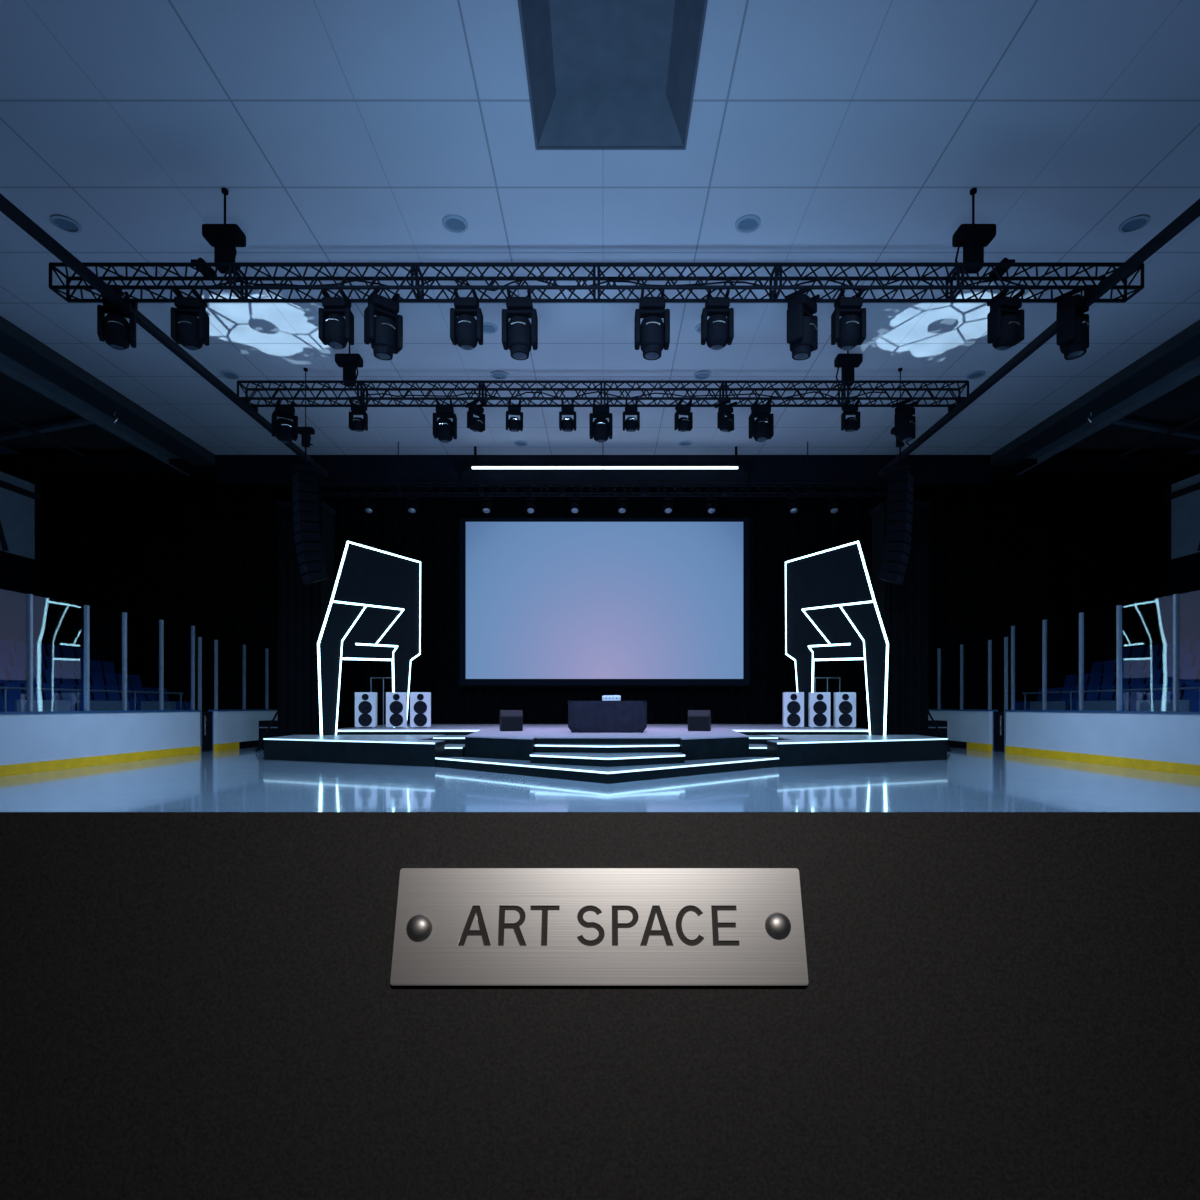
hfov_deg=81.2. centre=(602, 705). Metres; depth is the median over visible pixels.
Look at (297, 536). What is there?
grille
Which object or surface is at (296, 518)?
grille
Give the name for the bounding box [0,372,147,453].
ceiling
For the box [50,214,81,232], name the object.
recessed light
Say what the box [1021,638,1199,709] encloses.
grandstand
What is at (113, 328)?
head
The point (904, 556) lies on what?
grille
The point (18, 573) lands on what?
wall
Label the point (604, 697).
case
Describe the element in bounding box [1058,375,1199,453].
ceiling
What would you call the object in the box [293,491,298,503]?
grille
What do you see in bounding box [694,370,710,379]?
recessed light
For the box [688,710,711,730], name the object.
stage monitor
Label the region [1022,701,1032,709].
seat
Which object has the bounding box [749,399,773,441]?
head
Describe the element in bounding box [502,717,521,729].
grille
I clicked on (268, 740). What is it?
light
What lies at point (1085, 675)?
seat
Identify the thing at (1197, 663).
seat
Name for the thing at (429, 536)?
stage curtain
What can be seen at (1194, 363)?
beam
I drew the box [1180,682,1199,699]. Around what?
seat
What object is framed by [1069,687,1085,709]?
seat
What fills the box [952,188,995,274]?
chain hoist
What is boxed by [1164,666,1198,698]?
seat
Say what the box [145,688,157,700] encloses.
seat
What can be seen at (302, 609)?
drape
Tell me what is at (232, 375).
recessed light
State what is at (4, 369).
trim
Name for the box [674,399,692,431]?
head
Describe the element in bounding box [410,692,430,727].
loudspeaker
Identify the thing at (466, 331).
head
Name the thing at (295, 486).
grille
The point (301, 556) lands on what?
grille
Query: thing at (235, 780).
floor
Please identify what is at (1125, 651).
seat
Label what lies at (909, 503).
grille
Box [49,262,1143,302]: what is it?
lighting truss
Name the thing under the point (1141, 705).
walkway railing
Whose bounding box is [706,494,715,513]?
can
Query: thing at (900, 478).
array
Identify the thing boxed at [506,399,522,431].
head
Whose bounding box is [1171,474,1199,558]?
window
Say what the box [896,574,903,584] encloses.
grille
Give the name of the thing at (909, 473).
grille
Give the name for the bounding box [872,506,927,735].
drape
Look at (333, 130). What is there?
ceiling
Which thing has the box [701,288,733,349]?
head
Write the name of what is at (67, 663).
seat
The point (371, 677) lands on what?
frame
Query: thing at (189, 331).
head
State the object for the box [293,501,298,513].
grille
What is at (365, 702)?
loudspeaker
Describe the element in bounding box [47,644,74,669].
seat
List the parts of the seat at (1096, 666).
backrest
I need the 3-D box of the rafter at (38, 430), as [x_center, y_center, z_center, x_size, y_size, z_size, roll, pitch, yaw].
[-16.450,-8.105,20.600,2.585,0.330,4.445,0,0,-42]
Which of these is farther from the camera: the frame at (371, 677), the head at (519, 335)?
the frame at (371, 677)
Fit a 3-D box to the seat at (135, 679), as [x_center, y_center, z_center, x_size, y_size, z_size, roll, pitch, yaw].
[-14.499,-0.560,22.040,0.538,0.840,0.440,0,0,0]
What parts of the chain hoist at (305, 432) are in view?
motor, chain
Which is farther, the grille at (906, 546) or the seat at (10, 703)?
the grille at (906, 546)
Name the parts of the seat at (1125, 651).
backrest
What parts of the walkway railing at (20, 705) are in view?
rail post, infill panel, rail post, handrail, infill panel, rail post, infill panel, rail post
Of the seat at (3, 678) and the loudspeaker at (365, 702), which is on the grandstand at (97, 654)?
the seat at (3, 678)
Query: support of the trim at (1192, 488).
attached to the window at (1185, 509)
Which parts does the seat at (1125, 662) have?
backrest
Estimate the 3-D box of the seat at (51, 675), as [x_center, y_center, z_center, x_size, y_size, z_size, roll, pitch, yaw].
[-14.499,-0.560,18.680,0.538,0.840,0.440,0,0,0]
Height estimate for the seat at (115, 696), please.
0.840 m
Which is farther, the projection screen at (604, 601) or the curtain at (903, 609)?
the projection screen at (604, 601)
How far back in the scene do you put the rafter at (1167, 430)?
20.45 m
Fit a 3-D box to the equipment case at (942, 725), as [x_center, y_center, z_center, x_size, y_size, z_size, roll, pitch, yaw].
[8.850,0.800,19.300,1.020,0.800,0.620,0,0,0]
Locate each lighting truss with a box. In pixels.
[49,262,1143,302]
[237,380,968,406]
[316,442,889,496]
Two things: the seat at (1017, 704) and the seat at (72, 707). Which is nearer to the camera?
the seat at (72, 707)
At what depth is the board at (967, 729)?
19.61 m
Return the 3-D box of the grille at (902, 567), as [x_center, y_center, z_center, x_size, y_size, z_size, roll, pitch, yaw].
[7.098,-3.236,16.562,0.013,0.190,0.470,18,11,37]
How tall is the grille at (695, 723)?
0.310 m
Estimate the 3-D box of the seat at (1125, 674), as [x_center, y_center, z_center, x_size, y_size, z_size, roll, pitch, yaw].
[14.499,-0.560,19.800,0.538,0.840,0.440,0,0,0]
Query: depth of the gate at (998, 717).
18.23 m
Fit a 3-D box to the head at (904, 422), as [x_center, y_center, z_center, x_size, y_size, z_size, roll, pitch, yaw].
[6.364,-5.967,14.750,0.486,0.820,0.410,0,0,-40]
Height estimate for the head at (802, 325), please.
0.962 m
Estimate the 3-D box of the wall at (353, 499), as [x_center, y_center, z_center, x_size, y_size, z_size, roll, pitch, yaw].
[0.000,-4.300,24.700,40.000,11.000,0.200,0,0,0]
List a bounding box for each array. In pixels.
[289,446,327,584]
[878,446,916,584]
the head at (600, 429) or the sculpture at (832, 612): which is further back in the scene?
the sculpture at (832, 612)
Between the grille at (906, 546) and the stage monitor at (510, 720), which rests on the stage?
the stage monitor at (510, 720)
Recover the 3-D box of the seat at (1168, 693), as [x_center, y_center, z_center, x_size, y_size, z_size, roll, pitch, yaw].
[13.649,-0.140,17.000,0.538,0.840,0.440,0,0,0]
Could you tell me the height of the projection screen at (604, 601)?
7.070 m
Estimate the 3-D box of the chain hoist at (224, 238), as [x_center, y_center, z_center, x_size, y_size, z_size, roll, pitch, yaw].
[-5.862,-7.368,10.850,0.576,1.265,0.300,0,0,0]
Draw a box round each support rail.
[0,193,327,476]
[878,198,1199,476]
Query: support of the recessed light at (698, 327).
in the ceiling at (333, 130)
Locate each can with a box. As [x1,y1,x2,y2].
[364,494,374,513]
[407,494,417,513]
[482,494,491,513]
[526,494,535,513]
[570,494,579,513]
[617,494,626,513]
[663,494,672,513]
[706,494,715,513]
[788,494,798,513]
[828,494,838,513]
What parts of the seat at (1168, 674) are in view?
backrest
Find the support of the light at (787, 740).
on the platform at (791, 750)
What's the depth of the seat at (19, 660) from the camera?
18.64 m
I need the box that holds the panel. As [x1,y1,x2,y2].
[0,812,1199,1199]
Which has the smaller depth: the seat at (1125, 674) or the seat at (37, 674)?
the seat at (37, 674)
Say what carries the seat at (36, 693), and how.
on the grandstand at (97, 654)
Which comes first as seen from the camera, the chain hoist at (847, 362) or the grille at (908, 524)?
the chain hoist at (847, 362)
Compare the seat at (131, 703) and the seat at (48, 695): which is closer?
the seat at (48, 695)
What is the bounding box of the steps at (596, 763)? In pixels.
[435,744,778,783]
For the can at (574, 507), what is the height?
0.590 m
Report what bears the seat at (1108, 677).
on the grandstand at (1108, 654)
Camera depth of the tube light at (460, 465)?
21.56 m
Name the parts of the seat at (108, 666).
backrest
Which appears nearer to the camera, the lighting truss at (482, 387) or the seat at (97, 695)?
the lighting truss at (482, 387)
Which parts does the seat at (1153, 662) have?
backrest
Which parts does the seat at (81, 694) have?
backrest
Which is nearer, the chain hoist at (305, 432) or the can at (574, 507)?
the chain hoist at (305, 432)
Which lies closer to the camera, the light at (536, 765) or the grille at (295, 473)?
the light at (536, 765)
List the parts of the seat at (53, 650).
backrest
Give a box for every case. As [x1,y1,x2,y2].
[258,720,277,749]
[602,695,620,700]
[928,720,947,737]
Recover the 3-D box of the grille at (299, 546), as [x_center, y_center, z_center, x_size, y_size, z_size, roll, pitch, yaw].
[-7.168,-3.712,16.507,0.013,0.190,0.470,-12,7,-38]
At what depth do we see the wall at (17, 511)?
22.75 m
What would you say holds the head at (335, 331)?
hanging from the lighting truss at (773, 294)
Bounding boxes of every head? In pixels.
[97,291,135,349]
[171,287,208,350]
[272,398,297,442]
[318,288,353,349]
[349,399,367,431]
[364,286,402,359]
[433,399,456,442]
[450,288,482,349]
[466,399,486,431]
[502,288,537,359]
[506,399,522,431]
[559,399,575,431]
[589,399,612,442]
[623,399,639,431]
[634,288,669,359]
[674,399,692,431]
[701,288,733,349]
[715,399,736,431]
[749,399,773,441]
[785,286,819,359]
[831,288,865,350]
[841,399,859,431]
[892,398,917,442]
[987,287,1024,350]
[1053,286,1089,359]
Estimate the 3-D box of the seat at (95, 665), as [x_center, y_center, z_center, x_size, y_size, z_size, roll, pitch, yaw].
[-15.349,-0.980,21.480,0.538,0.840,0.440,0,0,0]
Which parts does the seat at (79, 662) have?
backrest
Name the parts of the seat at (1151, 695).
backrest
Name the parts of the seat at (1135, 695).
backrest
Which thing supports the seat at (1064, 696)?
on the grandstand at (1108, 654)
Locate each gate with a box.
[202,710,212,750]
[993,710,1003,750]
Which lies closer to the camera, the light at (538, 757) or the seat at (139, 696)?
the light at (538, 757)
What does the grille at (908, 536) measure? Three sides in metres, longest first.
0.470 x 0.190 x 0.013 m
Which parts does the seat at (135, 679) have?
backrest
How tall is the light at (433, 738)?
0.030 m
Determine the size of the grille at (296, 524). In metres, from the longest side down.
0.470 x 0.190 x 0.013 m
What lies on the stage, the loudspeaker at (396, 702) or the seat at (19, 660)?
the loudspeaker at (396, 702)
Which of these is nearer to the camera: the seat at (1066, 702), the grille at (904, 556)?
the grille at (904, 556)
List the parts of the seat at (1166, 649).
backrest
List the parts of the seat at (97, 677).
backrest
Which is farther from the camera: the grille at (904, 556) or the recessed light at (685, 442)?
the recessed light at (685, 442)
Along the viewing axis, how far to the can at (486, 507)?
21.01 m
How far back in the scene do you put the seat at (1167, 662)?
19.25 m
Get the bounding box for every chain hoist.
[202,187,245,273]
[298,368,314,446]
[335,344,362,386]
[834,350,862,386]
[891,368,909,446]
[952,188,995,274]
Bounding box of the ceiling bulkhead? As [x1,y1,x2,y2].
[215,455,990,484]
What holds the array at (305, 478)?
hanging from the chain hoist at (305, 432)
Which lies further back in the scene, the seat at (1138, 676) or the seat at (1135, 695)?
the seat at (1138, 676)
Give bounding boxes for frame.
[370,677,391,726]
[814,677,839,691]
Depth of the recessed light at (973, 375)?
16.88 m
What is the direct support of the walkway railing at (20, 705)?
on the floor
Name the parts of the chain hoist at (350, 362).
motor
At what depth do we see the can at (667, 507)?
21.01 m
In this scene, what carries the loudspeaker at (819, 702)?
on the stage
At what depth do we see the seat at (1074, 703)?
19.29 m
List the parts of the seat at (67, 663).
backrest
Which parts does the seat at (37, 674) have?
backrest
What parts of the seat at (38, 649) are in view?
backrest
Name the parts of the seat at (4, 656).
backrest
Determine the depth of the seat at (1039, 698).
22.12 m
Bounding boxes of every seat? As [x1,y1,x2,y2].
[0,652,25,669]
[0,666,22,684]
[0,686,19,699]
[0,699,14,711]
[3,682,25,699]
[7,666,41,698]
[11,653,43,670]
[23,683,41,699]
[26,668,58,699]
[33,643,60,668]
[33,655,59,682]
[42,683,75,701]
[43,669,75,699]
[45,656,75,683]
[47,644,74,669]
[59,684,91,710]
[60,670,90,699]
[61,646,77,670]
[61,657,77,684]
[70,700,75,710]
[75,648,101,671]
[75,659,102,684]
[75,671,104,699]
[76,685,106,700]
[76,700,83,710]
[90,660,105,685]
[90,672,118,699]
[91,685,114,700]
[102,661,128,686]
[104,673,131,698]
[106,686,120,700]
[117,674,133,698]
[120,687,136,709]
[129,701,133,710]
[130,675,145,696]
[133,687,145,700]
[136,701,140,709]
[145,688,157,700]
[157,688,172,701]
[173,701,183,709]
[184,701,190,709]
[1015,701,1021,709]
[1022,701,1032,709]
[1033,688,1048,701]
[1048,688,1060,700]
[1060,675,1075,696]
[1060,687,1072,700]
[1065,701,1069,709]
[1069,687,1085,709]
[1072,674,1088,698]
[1072,701,1076,710]
[1074,673,1101,698]
[1077,661,1103,686]
[1085,686,1099,700]
[1087,672,1115,699]
[1091,685,1114,700]
[1099,685,1129,700]
[1100,660,1115,685]
[1101,671,1130,699]
[1103,659,1130,684]
[1104,648,1130,671]
[1114,684,1146,710]
[1115,670,1145,699]
[1122,700,1129,710]
[1128,646,1144,670]
[1128,657,1144,684]
[1130,656,1160,683]
[1130,669,1162,699]
[1130,683,1163,701]
[1130,700,1135,710]
[1131,644,1158,669]
[1145,643,1172,668]
[1146,655,1172,682]
[1147,668,1179,699]
[1162,653,1194,670]
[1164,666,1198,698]
[1164,683,1182,699]
[1179,640,1199,666]
[1180,652,1199,669]
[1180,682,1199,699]
[1191,700,1198,711]
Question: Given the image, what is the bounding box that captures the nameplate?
[390,868,807,984]
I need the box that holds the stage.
[337,724,868,760]
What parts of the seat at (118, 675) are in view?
backrest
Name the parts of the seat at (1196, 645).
backrest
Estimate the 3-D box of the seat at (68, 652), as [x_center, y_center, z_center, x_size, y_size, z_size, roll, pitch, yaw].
[-16.199,-1.400,21.480,0.538,0.840,0.440,0,0,0]
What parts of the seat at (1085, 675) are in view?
backrest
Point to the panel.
(194, 1005)
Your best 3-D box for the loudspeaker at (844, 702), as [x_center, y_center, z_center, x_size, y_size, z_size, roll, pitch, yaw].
[6.601,0.115,19.109,0.540,0.970,0.490,0,0,14]
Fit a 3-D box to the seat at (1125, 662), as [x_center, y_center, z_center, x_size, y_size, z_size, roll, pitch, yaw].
[15.349,-0.980,20.920,0.538,0.840,0.440,0,0,0]
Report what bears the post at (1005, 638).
on the floor
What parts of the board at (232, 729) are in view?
glass post, kick plate, glass post, cap rail, board panel, kick plate, glass post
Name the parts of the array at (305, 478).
rigging frame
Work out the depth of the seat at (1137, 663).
20.33 m
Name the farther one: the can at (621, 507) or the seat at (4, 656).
the can at (621, 507)
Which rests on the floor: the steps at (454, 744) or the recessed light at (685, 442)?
the steps at (454, 744)
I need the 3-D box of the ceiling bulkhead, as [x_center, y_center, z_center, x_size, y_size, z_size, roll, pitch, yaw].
[0.000,-8.000,22.400,24.700,1.800,0.200,0,0,0]
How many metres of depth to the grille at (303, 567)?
16.54 m
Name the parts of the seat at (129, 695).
backrest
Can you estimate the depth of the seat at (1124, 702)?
17.43 m
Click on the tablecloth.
(583, 716)
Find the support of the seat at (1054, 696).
on the grandstand at (1108, 654)
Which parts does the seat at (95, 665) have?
backrest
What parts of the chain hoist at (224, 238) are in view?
motor, chain, loose chain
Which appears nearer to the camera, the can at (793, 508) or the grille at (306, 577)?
the grille at (306, 577)
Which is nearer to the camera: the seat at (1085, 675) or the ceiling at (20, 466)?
the seat at (1085, 675)
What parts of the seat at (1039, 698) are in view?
backrest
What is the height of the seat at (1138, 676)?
0.840 m
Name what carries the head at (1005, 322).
hanging from the lighting truss at (773, 294)
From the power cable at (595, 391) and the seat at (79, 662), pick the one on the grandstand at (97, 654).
the seat at (79, 662)
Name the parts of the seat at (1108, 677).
backrest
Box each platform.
[263,735,444,766]
[767,735,947,766]
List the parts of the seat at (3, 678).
backrest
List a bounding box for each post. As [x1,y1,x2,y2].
[198,637,201,752]
[1004,637,1007,752]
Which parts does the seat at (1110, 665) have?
backrest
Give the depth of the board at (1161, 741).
13.99 m
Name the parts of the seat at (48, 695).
backrest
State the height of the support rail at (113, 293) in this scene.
0.250 m
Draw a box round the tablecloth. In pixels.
[568,701,646,731]
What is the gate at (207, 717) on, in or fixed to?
attached to the board at (31, 741)
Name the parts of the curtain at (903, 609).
plate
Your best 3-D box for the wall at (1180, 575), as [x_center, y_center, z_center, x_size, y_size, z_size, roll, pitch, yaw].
[19.100,-4.300,8.300,0.200,11.000,32.600,0,0,0]
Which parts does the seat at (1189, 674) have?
backrest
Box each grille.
[292,481,298,493]
[293,471,298,483]
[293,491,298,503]
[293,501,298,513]
[293,512,299,523]
[294,522,299,533]
[294,532,300,543]
[295,543,302,553]
[297,553,304,563]
[299,564,306,574]
[302,574,309,584]
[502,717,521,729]
[689,717,708,729]
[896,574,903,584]
[899,564,906,574]
[901,553,908,563]
[903,543,910,553]
[905,532,911,543]
[906,512,912,523]
[906,522,911,533]
[907,471,912,483]
[907,481,913,493]
[907,491,912,503]
[907,501,912,513]
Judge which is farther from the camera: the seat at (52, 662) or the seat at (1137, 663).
the seat at (1137, 663)
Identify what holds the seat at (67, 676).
on the grandstand at (97, 654)
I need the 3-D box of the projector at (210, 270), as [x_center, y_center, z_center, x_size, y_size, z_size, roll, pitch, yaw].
[-6.200,-6.852,10.907,0.200,0.155,0.433,0,0,0]
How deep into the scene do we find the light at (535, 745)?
13.00 m
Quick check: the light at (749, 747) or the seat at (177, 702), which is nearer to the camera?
the light at (749, 747)
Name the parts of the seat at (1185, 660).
backrest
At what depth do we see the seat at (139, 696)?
20.90 m
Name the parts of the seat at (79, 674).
backrest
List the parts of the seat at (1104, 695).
backrest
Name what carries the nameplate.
attached to the panel
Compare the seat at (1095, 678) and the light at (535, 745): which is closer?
the light at (535, 745)
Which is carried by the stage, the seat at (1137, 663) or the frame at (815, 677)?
the frame at (815, 677)
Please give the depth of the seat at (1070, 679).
22.02 m
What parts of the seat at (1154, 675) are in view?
backrest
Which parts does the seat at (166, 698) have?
backrest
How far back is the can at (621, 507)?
21.01 m
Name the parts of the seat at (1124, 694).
backrest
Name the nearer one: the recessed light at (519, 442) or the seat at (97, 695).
the seat at (97, 695)
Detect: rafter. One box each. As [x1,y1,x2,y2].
[0,413,93,457]
[1112,416,1199,457]
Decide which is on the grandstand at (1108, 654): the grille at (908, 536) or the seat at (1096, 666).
the seat at (1096, 666)
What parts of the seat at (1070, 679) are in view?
backrest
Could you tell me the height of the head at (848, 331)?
0.820 m
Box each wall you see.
[0,471,34,558]
[0,473,46,641]
[351,485,853,727]
[1162,473,1199,641]
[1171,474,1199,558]
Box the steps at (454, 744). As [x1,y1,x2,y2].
[433,735,465,756]
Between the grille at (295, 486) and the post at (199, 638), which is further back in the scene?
the post at (199, 638)
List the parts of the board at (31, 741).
glass post, glass post, board panel, kick plate, cap rail, glass post, glass post, glass post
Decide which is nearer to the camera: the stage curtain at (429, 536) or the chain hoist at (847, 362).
the chain hoist at (847, 362)
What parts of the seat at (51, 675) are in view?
backrest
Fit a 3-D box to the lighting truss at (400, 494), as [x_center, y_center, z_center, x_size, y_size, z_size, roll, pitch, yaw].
[0.000,-7.189,21.200,17.230,1.622,0.344,0,0,0]
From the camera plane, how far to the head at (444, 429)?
14.63 m
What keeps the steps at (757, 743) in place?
on the floor
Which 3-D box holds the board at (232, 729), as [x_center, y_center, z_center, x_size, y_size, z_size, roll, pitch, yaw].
[-10.260,-0.275,20.600,0.160,2.950,4.200,0,0,0]
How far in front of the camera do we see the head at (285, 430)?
14.64 m
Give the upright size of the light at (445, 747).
0.030 m
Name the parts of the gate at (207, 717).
gate frame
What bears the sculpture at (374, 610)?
on the platform at (400, 750)
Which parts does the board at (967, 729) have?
glass post, kick plate, cap rail, board panel, glass post, kick plate, glass post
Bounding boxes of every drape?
[278,506,333,736]
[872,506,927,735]
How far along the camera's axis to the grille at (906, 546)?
16.48 m
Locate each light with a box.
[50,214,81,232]
[220,370,239,379]
[263,738,434,743]
[337,730,478,731]
[433,738,464,738]
[435,757,778,773]
[442,214,467,232]
[445,747,462,748]
[455,446,754,481]
[483,322,497,333]
[491,370,507,379]
[514,440,527,445]
[530,755,684,759]
[535,745,679,746]
[678,440,691,445]
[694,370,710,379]
[695,323,700,333]
[734,730,868,731]
[735,214,760,232]
[749,747,766,748]
[777,738,947,743]
[966,370,985,379]
[1118,214,1149,232]
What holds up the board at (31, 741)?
on the floor
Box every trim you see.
[0,363,190,475]
[0,480,40,550]
[1015,366,1199,475]
[1165,482,1199,550]
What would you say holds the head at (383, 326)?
hanging from the lighting truss at (773, 294)
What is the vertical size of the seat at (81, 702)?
0.840 m
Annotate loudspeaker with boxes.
[355,692,376,727]
[386,692,406,727]
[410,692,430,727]
[783,692,803,727]
[809,692,829,727]
[834,692,855,727]
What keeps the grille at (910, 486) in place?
attached to the array at (900, 478)
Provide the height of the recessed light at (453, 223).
0.035 m
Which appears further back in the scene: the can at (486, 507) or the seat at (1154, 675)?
the can at (486, 507)
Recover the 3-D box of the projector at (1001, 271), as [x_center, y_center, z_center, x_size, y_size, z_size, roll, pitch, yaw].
[6.200,-6.852,10.907,0.200,0.155,0.433,0,0,0]
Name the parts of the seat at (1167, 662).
backrest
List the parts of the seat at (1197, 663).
backrest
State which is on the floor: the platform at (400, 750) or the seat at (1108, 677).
the platform at (400, 750)
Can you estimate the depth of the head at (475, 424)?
14.67 m
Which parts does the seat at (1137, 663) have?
backrest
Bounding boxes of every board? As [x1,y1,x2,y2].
[0,589,200,776]
[213,640,277,750]
[928,640,992,750]
[1005,591,1199,775]
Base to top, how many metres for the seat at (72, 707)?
0.840 m
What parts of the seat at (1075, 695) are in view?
backrest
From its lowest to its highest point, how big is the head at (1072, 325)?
0.960 m
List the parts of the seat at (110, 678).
backrest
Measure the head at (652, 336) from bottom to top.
0.962 m
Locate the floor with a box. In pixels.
[0,747,1199,811]
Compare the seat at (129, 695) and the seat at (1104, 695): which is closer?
the seat at (1104, 695)
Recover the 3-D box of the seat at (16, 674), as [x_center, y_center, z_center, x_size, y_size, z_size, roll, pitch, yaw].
[-14.499,-0.560,17.560,0.538,0.840,0.440,0,0,0]
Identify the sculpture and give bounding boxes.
[317,541,420,735]
[785,541,888,735]
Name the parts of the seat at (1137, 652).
backrest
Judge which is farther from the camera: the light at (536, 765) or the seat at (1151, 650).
the seat at (1151, 650)
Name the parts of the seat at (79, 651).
backrest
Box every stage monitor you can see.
[499,710,522,730]
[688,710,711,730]
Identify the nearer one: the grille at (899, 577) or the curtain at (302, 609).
the grille at (899, 577)
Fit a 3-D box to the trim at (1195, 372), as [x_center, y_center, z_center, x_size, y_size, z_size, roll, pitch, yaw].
[13.990,-8.140,8.300,0.080,0.720,32.600,0,0,0]
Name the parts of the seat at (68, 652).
backrest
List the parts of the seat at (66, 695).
backrest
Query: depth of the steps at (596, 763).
12.28 m
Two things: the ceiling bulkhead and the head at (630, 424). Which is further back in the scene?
the ceiling bulkhead
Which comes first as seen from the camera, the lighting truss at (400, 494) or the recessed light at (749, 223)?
the recessed light at (749, 223)
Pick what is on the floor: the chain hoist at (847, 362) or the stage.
the stage
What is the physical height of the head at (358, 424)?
0.592 m
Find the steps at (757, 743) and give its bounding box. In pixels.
[748,735,777,756]
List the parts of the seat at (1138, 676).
backrest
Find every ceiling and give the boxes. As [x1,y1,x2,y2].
[0,0,1199,454]
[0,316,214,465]
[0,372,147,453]
[0,454,1199,481]
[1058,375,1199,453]
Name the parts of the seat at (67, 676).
backrest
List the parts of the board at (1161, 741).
glass post, glass post, glass post, kick plate, cap rail, board panel, glass post, glass post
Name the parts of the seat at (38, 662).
backrest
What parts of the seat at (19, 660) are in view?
backrest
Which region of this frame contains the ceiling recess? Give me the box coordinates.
[518,0,707,149]
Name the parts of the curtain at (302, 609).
plate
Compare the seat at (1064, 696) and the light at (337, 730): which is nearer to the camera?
the light at (337, 730)
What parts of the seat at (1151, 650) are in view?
backrest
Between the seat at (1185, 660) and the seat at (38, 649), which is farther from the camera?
the seat at (38, 649)
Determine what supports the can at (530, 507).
hanging from the lighting truss at (400, 494)
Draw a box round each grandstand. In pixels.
[0,637,184,709]
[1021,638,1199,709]
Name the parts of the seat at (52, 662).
backrest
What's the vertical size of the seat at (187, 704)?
0.840 m
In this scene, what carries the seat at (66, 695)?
on the grandstand at (97, 654)
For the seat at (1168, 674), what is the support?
on the grandstand at (1108, 654)
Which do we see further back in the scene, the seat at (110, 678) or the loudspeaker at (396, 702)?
the seat at (110, 678)
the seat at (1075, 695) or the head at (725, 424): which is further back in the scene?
the seat at (1075, 695)
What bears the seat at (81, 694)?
on the grandstand at (97, 654)
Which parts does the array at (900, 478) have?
rigging frame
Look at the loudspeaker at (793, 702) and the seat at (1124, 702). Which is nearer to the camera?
the seat at (1124, 702)
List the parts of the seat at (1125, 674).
backrest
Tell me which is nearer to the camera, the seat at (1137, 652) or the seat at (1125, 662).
the seat at (1125, 662)
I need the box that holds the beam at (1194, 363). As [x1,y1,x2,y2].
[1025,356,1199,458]
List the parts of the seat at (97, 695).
backrest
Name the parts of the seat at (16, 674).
backrest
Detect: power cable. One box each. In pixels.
[216,277,1022,290]
[355,391,885,396]
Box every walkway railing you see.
[0,687,183,711]
[1022,687,1199,711]
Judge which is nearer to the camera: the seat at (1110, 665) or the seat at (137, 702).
the seat at (137, 702)
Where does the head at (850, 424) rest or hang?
hanging from the lighting truss at (482, 387)
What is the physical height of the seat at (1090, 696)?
0.840 m
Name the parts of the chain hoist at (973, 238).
loose chain, motor, chain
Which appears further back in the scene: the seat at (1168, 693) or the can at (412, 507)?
the can at (412, 507)
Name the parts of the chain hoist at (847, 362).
motor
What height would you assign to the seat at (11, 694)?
0.840 m
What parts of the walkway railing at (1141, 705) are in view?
rail post, infill panel, rail post, infill panel, handrail, rail post, infill panel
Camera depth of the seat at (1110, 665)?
21.45 m
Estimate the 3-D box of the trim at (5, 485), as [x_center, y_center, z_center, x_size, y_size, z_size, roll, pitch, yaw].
[-18.890,-6.050,19.200,0.220,2.346,8.400,0,0,0]
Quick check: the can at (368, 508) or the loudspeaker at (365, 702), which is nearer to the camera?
the loudspeaker at (365, 702)
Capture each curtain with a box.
[255,501,335,751]
[357,485,848,725]
[870,501,950,751]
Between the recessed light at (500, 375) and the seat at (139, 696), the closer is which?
the recessed light at (500, 375)
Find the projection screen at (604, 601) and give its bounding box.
[459,485,749,685]
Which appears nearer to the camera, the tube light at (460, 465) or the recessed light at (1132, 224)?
the recessed light at (1132, 224)
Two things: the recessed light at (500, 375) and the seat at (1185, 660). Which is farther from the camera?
the seat at (1185, 660)
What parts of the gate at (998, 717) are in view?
gate frame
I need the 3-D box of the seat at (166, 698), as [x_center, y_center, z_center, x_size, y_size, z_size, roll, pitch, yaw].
[-13.649,-0.140,22.040,0.538,0.840,0.440,0,0,0]
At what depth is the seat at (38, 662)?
19.25 m
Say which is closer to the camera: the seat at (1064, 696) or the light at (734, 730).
the light at (734, 730)
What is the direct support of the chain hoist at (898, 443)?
hanging from the ceiling at (333, 130)
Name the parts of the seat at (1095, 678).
backrest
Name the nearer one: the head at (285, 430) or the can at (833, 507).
the head at (285, 430)
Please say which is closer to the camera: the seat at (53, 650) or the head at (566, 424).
the head at (566, 424)
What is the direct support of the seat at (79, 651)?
on the grandstand at (97, 654)

